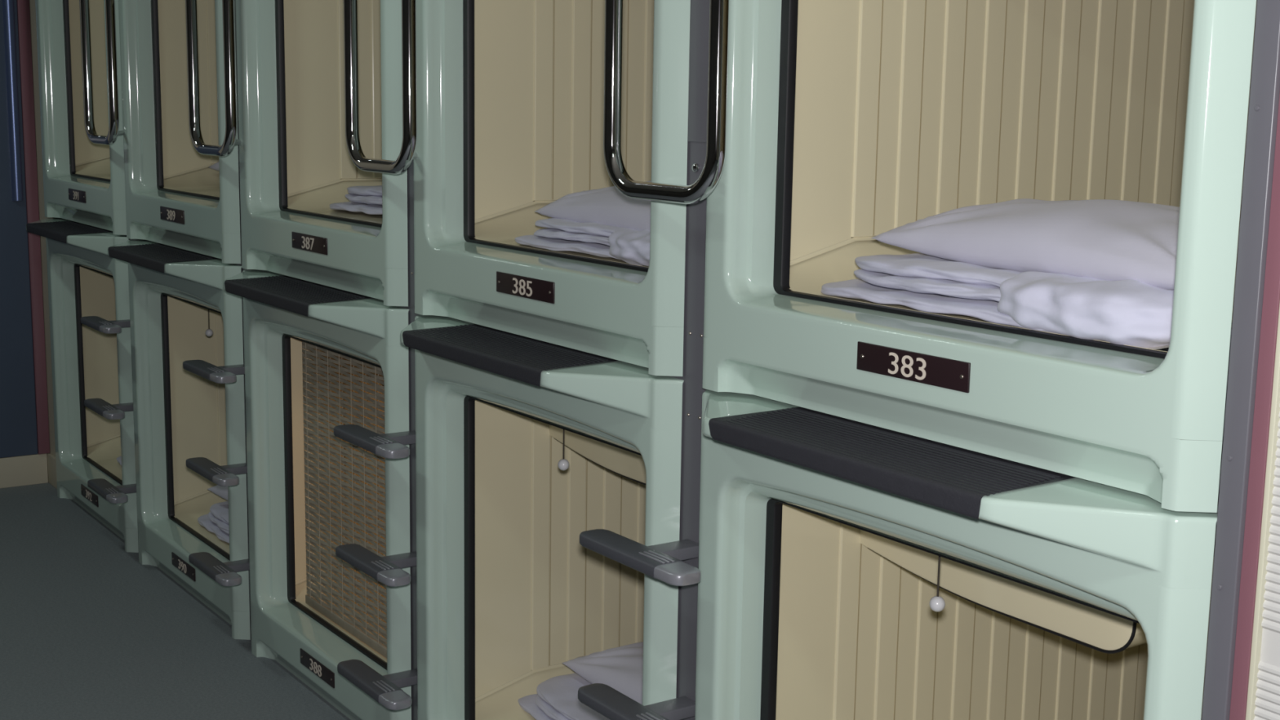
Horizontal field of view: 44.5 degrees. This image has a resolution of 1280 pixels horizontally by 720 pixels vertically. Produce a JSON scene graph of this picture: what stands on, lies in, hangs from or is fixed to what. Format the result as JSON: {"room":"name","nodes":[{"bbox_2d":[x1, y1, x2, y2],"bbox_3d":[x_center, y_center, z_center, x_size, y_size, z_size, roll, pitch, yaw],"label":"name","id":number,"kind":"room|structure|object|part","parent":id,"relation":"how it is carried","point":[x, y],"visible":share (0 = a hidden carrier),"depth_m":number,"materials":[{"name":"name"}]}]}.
{"room":"capsule hotel","nodes":[
{"label":"capsule hotel","id":0,"kind":"room"},
{"bbox_2d":[29,0,55,457],"bbox_3d":[-2.451,-0.814,6.492,0.050,2.490,0.223,-5,11,-34],"label":"wall","id":1,"kind":"structure","parent":0,"point":[32,2],"depth_m":6.56,"materials":[{"name":"red paint"}]},
{"bbox_2d":[46,453,57,488],"bbox_3d":[-2.477,0.479,6.698,0.062,0.130,0.223,-5,11,-34],"label":"baseboard","id":2,"kind":"structure","parent":1,"relation":"attached to","point":[51,463],"depth_m":6.71,"materials":[{"name":"beige paint"}]},
{"bbox_2d":[0,482,482,719],"bbox_3d":[-0.091,1.206,3.115,4.550,0.080,8.950,-5,11,-34],"label":"floor","id":3,"kind":"structure","parent":0,"point":[89,630],"depth_m":4.80,"materials":[{"name":"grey carpet"}]},
{"bbox_2d":[26,217,138,552],"bbox_3d":[-1.363,-0.012,6.605,2.152,1.164,1.045,-5,11,-34],"label":"capsule","id":4,"kind":"object","parent":3,"relation":"on","point":[87,362],"visible":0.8,"depth_m":6.40,"materials":[{"name":"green plastic"}]},
{"bbox_3d":[-2.152,0.529,6.119,0.004,0.043,0.231,-5,11,-34],"label":"number plate","id":5,"kind":"part","parent":4,"relation":"part of","materials":[{"name":"black plastic"}]},
{"bbox_2d":[116,456,121,465],"bbox_3d":[-1.831,0.419,6.264,0.417,0.084,0.772,-5,11,-34],"label":"duvet","id":6,"kind":"object","parent":4,"relation":"in","point":[118,459],"visible":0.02,"depth_m":6.40,"materials":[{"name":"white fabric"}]},
{"bbox_2d":[35,0,204,235],"bbox_3d":[-1.300,-1.167,6.447,2.046,1.161,1.045,-5,11,-34],"label":"capsule","id":7,"kind":"object","parent":4,"relation":"on","point":[92,193],"visible":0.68,"depth_m":6.25,"materials":[{"name":"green plastic"}]},
{"bbox_3d":[-2.134,-0.623,5.931,0.004,0.043,0.231,-5,11,-34],"label":"number plate","id":8,"kind":"part","parent":7,"relation":"part of","materials":[{"name":"black plastic"}]},
{"bbox_3d":[-2.098,-1.092,5.906,0.100,1.161,1.045,-5,11,-34],"label":"panel","id":9,"kind":"part","parent":7,"relation":"part of","materials":[{"name":"green plastic"}]},
{"bbox_2d":[79,0,136,503],"bbox_3d":[-1.831,-0.571,5.476,0.202,2.615,0.344,-5,11,-34],"label":"ladder","id":10,"kind":"object","parent":3,"relation":"on","point":[117,494],"visible":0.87,"depth_m":5.48,"materials":[{"name":"silver metal"}]},
{"bbox_3d":[-1.856,-1.125,5.359,0.031,0.766,0.339,-5,11,-34],"label":"grab handle","id":11,"kind":"part","parent":10,"relation":"part of","materials":[{"name":"silver metal"}]},
{"bbox_2d":[107,239,251,639],"bbox_3d":[-0.730,0.146,5.694,2.152,1.164,1.045,-5,11,-34],"label":"capsule","id":12,"kind":"object","parent":3,"relation":"on","point":[181,310],"visible":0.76,"depth_m":5.49,"materials":[{"name":"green plastic"}]},
{"bbox_3d":[-1.520,0.687,5.208,0.004,0.043,0.231,-5,11,-34],"label":"number plate","id":13,"kind":"part","parent":12,"relation":"part of","materials":[{"name":"black plastic"}]},
{"bbox_3d":[-1.429,-0.134,5.187,0.003,0.068,0.003,-5,11,-34],"label":"pull cord","id":14,"kind":"part","parent":12,"relation":"part of","materials":[{"name":"grey fabric"}]},
{"bbox_3d":[-1.430,-0.091,5.194,0.025,0.024,0.025,-5,11,-34],"label":"cord knob","id":15,"kind":"part","parent":12,"relation":"part of","materials":[{"name":"white plastic"}]},
{"bbox_2d":[118,0,301,263],"bbox_3d":[-0.667,-1.009,5.537,2.046,1.161,1.045,-5,11,-34],"label":"capsule","id":16,"kind":"object","parent":12,"relation":"on","point":[197,210],"visible":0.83,"depth_m":5.36,"materials":[{"name":"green plastic"}]},
{"bbox_3d":[-1.501,-0.465,5.021,0.004,0.043,0.231,-5,11,-34],"label":"number plate","id":17,"kind":"part","parent":16,"relation":"part of","materials":[{"name":"black plastic"}]},
{"bbox_3d":[-1.465,-0.934,4.995,0.100,1.161,1.045,-5,11,-34],"label":"panel","id":18,"kind":"part","parent":16,"relation":"part of","materials":[{"name":"green plastic"}]},
{"bbox_2d":[208,161,219,171],"bbox_3d":[-1.148,-0.658,5.298,0.380,0.111,0.690,-6,12,-37],"label":"pillow","id":19,"kind":"object","parent":16,"relation":"in","point":[215,166],"visible":0.02,"depth_m":5.42,"materials":[{"name":"white fabric"}]},
{"bbox_2d":[197,501,229,543],"bbox_3d":[-1.234,0.571,5.352,0.422,0.100,0.777,-5,11,-34],"label":"duvet","id":20,"kind":"object","parent":12,"relation":"in","point":[216,522],"visible":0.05,"depth_m":5.40,"materials":[{"name":"white fabric"}]},
{"bbox_2d":[207,484,228,501],"bbox_3d":[-1.158,0.467,5.326,0.380,0.114,0.690,-6,12,-37],"label":"pillow","id":21,"kind":"object","parent":20,"relation":"on","point":[222,491],"visible":0.05,"depth_m":5.42,"materials":[{"name":"white fabric"}]},
{"bbox_2d":[182,0,251,639],"bbox_3d":[-1.198,-0.413,4.565,0.202,2.615,0.344,-5,11,-34],"label":"ladder","id":22,"kind":"object","parent":3,"relation":"on","point":[225,574],"visible":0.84,"depth_m":4.58,"materials":[{"name":"silver metal"}]},
{"bbox_3d":[-1.224,-0.967,4.449,0.031,0.766,0.339,-5,11,-34],"label":"grab handle","id":23,"kind":"part","parent":22,"relation":"part of","materials":[{"name":"silver metal"}]},
{"bbox_3d":[-1.155,-0.979,4.515,0.004,0.570,0.070,-5,11,-34],"label":"mounting plate","id":24,"kind":"part","parent":22,"relation":"part of","materials":[{"name":"grey paint"}]},
{"bbox_3d":[-1.147,-0.422,4.626,0.047,2.615,0.150,-5,11,-34],"label":"upright post","id":25,"kind":"part","parent":22,"relation":"part of","materials":[{"name":"grey metal"}]},
{"bbox_2d":[333,0,419,719],"bbox_3d":[-0.566,-0.255,3.655,0.202,2.615,0.344,-5,11,-34],"label":"ladder","id":26,"kind":"object","parent":3,"relation":"on","point":[386,690],"visible":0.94,"depth_m":3.69,"materials":[{"name":"silver metal"}]},
{"bbox_3d":[-0.591,-0.809,3.538,0.031,0.766,0.339,-5,11,-34],"label":"grab handle","id":27,"kind":"part","parent":26,"relation":"part of","materials":[{"name":"silver metal"}]},
{"bbox_3d":[-0.514,-0.264,3.716,0.047,2.615,0.150,-5,11,-34],"label":"upright post","id":28,"kind":"part","parent":26,"relation":"part of","materials":[{"name":"grey metal"}]},
{"bbox_2d":[223,269,671,719],"bbox_3d":[-0.097,0.305,4.783,2.152,1.164,1.045,-5,11,-34],"label":"capsule","id":29,"kind":"object","parent":3,"relation":"on","point":[281,312],"visible":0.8,"depth_m":4.47,"materials":[{"name":"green plastic"}]},
{"bbox_3d":[-0.887,0.846,4.298,0.004,0.043,0.231,-5,11,-34],"label":"number plate","id":30,"kind":"part","parent":29,"relation":"part of","materials":[{"name":"black plastic"}]},
{"bbox_3d":[-0.897,0.381,4.241,0.210,1.161,1.045,-5,11,-34],"label":"panel","id":31,"kind":"part","parent":29,"relation":"part of","materials":[{"name":"green plastic"}]},
{"bbox_2d":[302,341,386,657],"bbox_3d":[-0.751,0.366,4.285,0.043,0.834,0.784,-5,11,-34],"label":"blind","id":32,"kind":"object","parent":29,"relation":"attached to","point":[374,641],"visible":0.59,"depth_m":4.37,"materials":[{"name":"brown wicker"}]},
{"bbox_3d":[-0.771,0.766,4.341,0.010,0.026,0.784,-5,11,-34],"label":"rail","id":33,"kind":"part","parent":32,"relation":"part of","materials":[{"name":"brown wood"}]},
{"bbox_2d":[235,0,529,306],"bbox_3d":[-0.035,-0.851,4.626,2.046,1.161,1.045,-5,11,-34],"label":"capsule","id":34,"kind":"object","parent":29,"relation":"on","point":[291,53],"visible":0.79,"depth_m":4.45,"materials":[{"name":"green plastic"}]},
{"bbox_3d":[-0.868,-0.307,4.110,0.004,0.043,0.231,-5,11,-34],"label":"number plate","id":35,"kind":"part","parent":34,"relation":"part of","materials":[{"name":"black plastic"}]},
{"bbox_3d":[-0.833,-0.776,4.085,0.100,1.161,1.045,-5,11,-34],"label":"panel","id":36,"kind":"part","parent":34,"relation":"part of","materials":[{"name":"green plastic"}]},
{"bbox_2d":[329,185,516,217],"bbox_3d":[-0.548,-0.435,4.300,0.426,0.100,0.779,-6,12,-37],"label":"duvet","id":37,"kind":"object","parent":34,"relation":"in","point":[366,199],"visible":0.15,"depth_m":4.32,"materials":[{"name":"white fabric"}]},
{"bbox_2d":[577,0,729,719],"bbox_3d":[0.067,-0.097,2.744,0.202,2.615,0.344,-5,11,-34],"label":"ladder","id":38,"kind":"object","parent":3,"relation":"on","point":[675,563],"visible":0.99,"depth_m":2.78,"materials":[{"name":"grey metal"}]},
{"bbox_3d":[0.042,-0.650,2.627,0.031,0.766,0.339,-5,11,-34],"label":"grab handle","id":39,"kind":"part","parent":38,"relation":"part of","materials":[{"name":"silver metal"}]},
{"bbox_3d":[0.118,-0.106,2.805,0.047,2.615,0.150,-5,11,-34],"label":"upright post","id":40,"kind":"part","parent":38,"relation":"part of","materials":[{"name":"grey metal"}]},
{"bbox_3d":[0.111,-0.663,2.694,0.004,0.570,0.070,-5,11,-34],"label":"mounting plate","id":41,"kind":"part","parent":38,"relation":"part of","materials":[{"name":"grey paint"}]},
{"bbox_2d":[400,314,1230,719],"bbox_3d":[0.535,0.463,3.873,2.152,1.164,1.045,-5,11,-34],"label":"capsule","id":42,"kind":"object","parent":3,"relation":"on","point":[525,446],"visible":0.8,"depth_m":3.72,"materials":[{"name":"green plastic"}]},
{"bbox_3d":[-0.264,0.539,3.331,0.210,1.161,1.045,-5,11,-34],"label":"panel","id":43,"kind":"part","parent":42,"relation":"part of","materials":[{"name":"green plastic"}]},
{"bbox_3d":[-0.165,0.226,3.373,0.025,0.024,0.025,-5,11,-34],"label":"cord knob","id":44,"kind":"part","parent":42,"relation":"part of","materials":[{"name":"white plastic"}]},
{"bbox_2d":[518,672,609,719],"bbox_3d":[0.024,0.851,3.661,0.417,0.084,0.772,-5,11,-34],"label":"duvet","id":45,"kind":"object","parent":42,"relation":"in","point":[556,698],"visible":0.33,"depth_m":3.75,"materials":[{"name":"white fabric"}]},
{"bbox_2d":[562,641,643,704],"bbox_3d":[0.149,0.776,3.656,0.380,0.116,0.690,-5,11,-31],"label":"pillow","id":46,"kind":"object","parent":45,"relation":"on","point":[620,668],"visible":0.16,"depth_m":3.74,"materials":[{"name":"white fabric"}]},
{"bbox_3d":[-0.164,0.182,3.366,0.003,0.068,0.003,-5,11,-34],"label":"pull cord","id":47,"kind":"part","parent":42,"relation":"part of","materials":[{"name":"grey fabric"}]},
{"bbox_2d":[413,0,848,376],"bbox_3d":[0.598,-0.693,3.716,2.046,1.161,1.045,-5,11,-34],"label":"capsule","id":48,"kind":"object","parent":42,"relation":"on","point":[510,93],"visible":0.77,"depth_m":3.54,"materials":[{"name":"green plastic"}]},
{"bbox_3d":[-0.236,-0.149,3.200,0.004,0.043,0.231,-5,11,-34],"label":"number plate","id":49,"kind":"part","parent":48,"relation":"part of","materials":[{"name":"black plastic"}]},
{"bbox_3d":[-0.200,-0.618,3.174,0.100,1.161,1.045,-5,11,-34],"label":"panel","id":50,"kind":"part","parent":48,"relation":"part of","materials":[{"name":"green plastic"}]},
{"bbox_2d":[515,217,828,266],"bbox_3d":[0.043,-0.257,3.328,0.417,0.084,0.772,-5,11,-34],"label":"duvet","id":51,"kind":"object","parent":48,"relation":"in","point":[630,246],"visible":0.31,"depth_m":3.25,"materials":[{"name":"white fabric"}]},
{"bbox_2d":[533,180,651,231],"bbox_3d":[0.091,-0.323,3.339,0.380,0.112,0.690,-4,11,-28],"label":"pillow","id":52,"kind":"object","parent":51,"relation":"on","point":[608,206],"visible":0.13,"depth_m":3.32,"materials":[{"name":"white fabric"}]},
{"bbox_2d":[694,376,1227,719],"bbox_3d":[1.168,0.621,2.962,2.152,1.164,1.045,-5,11,-34],"label":"capsule","id":53,"kind":"object","parent":3,"relation":"on","point":[850,569],"visible":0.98,"depth_m":2.71,"materials":[{"name":"green plastic"}]},
{"bbox_3d":[0.468,0.384,2.462,0.025,0.024,0.025,-5,11,-34],"label":"cord knob","id":54,"kind":"part","parent":53,"relation":"part of","materials":[{"name":"white plastic"}]},
{"bbox_3d":[0.469,0.340,2.455,0.003,0.068,0.003,-5,11,-34],"label":"pull cord","id":55,"kind":"part","parent":53,"relation":"part of","materials":[{"name":"grey fabric"}]},
{"bbox_2d":[702,0,1257,512],"bbox_3d":[1.230,-0.535,2.805,2.046,1.161,1.045,-5,11,-34],"label":"capsule","id":56,"kind":"object","parent":53,"relation":"on","point":[857,122],"visible":0.93,"depth_m":2.64,"materials":[{"name":"green plastic"}]},
{"bbox_3d":[0.397,0.009,2.289,0.004,0.043,0.231,-5,11,-34],"label":"number plate","id":57,"kind":"part","parent":56,"relation":"part of","materials":[{"name":"black plastic"}]},
{"bbox_2d":[821,253,1231,349],"bbox_3d":[0.632,-0.111,2.446,0.422,0.100,0.777,-5,11,-32],"label":"duvet","id":58,"kind":"object","parent":56,"relation":"in","point":[1128,312],"visible":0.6,"depth_m":2.25,"materials":[{"name":"white fabric"}]},
{"bbox_2d":[871,198,1179,289],"bbox_3d":[0.722,-0.189,2.410,0.379,0.115,0.690,-4,11,-30],"label":"pillow","id":59,"kind":"object","parent":58,"relation":"on","point":[1103,239],"visible":0.71,"depth_m":2.32,"materials":[{"name":"white fabric"}]},
{"bbox_2d":[1253,405,1279,719],"bbox_3d":[1.673,0.274,0.605,0.063,2.620,3.138,-5,11,-34],"label":"louvered door","id":60,"kind":"structure","parent":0,"point":[1267,703],"depth_m":1.90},
{"bbox_2d":[1201,0,1279,719],"bbox_3d":[0.742,0.048,1.903,0.052,2.620,0.034,-5,11,-34],"label":"trim","id":61,"kind":"structure","parent":60,"relation":"attached to","point":[1264,91],"depth_m":1.88,"materials":[{"name":"grey paint"}]},
{"bbox_2d":[1229,92,1279,719],"bbox_3d":[0.761,0.052,1.884,0.042,2.620,0.021,-5,11,-34],"label":"trim","id":62,"kind":"structure","parent":60,"relation":"attached to","point":[1271,297],"depth_m":1.88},
{"bbox_2d":[1245,303,1279,719],"bbox_3d":[0.774,0.053,1.876,0.050,2.620,0.007,-5,11,-34],"label":"trim","id":63,"kind":"structure","parent":60,"relation":"attached to","point":[1275,409],"depth_m":1.89,"materials":[{"name":"beige"}]},
{"bbox_3d":[-2.626,-0.765,6.578,4.550,2.620,0.098,-5,11,-34],"label":"wall","id":64,"kind":"structure","parent":0,"visible":0},
{"bbox_2d":[0,0,37,457],"bbox_3d":[-2.982,-0.676,6.266,1.000,2.268,0.044,-5,11,-34],"label":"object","id":65,"kind":"structure","parent":64,"relation":"in","point":[18,421],"depth_m":6.57,"materials":[{"name":"blue paint"}]},
{"bbox_3d":[-2.590,-1.224,6.444,0.044,1.130,0.044,-5,11,-34],"label":"edge moulding","id":66,"kind":"part","parent":65,"relation":"part of","materials":[{"name":"blue metal"}]},
{"bbox_2d":[0,453,48,488],"bbox_3d":[-3.527,0.557,6.112,2.337,0.130,0.012,-5,11,-34],"label":"baseboard","id":67,"kind":"structure","parent":64,"relation":"attached to","point":[29,469],"depth_m":6.71,"materials":[{"name":"beige paint"}]},
{"bbox_2d":[16,0,49,453],"bbox_3d":[-2.985,-0.701,6.265,1.099,2.318,0.020,-5,11,-34],"label":"trim","id":68,"kind":"structure","parent":64,"relation":"attached to","point":[23,6],"depth_m":6.58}
]}

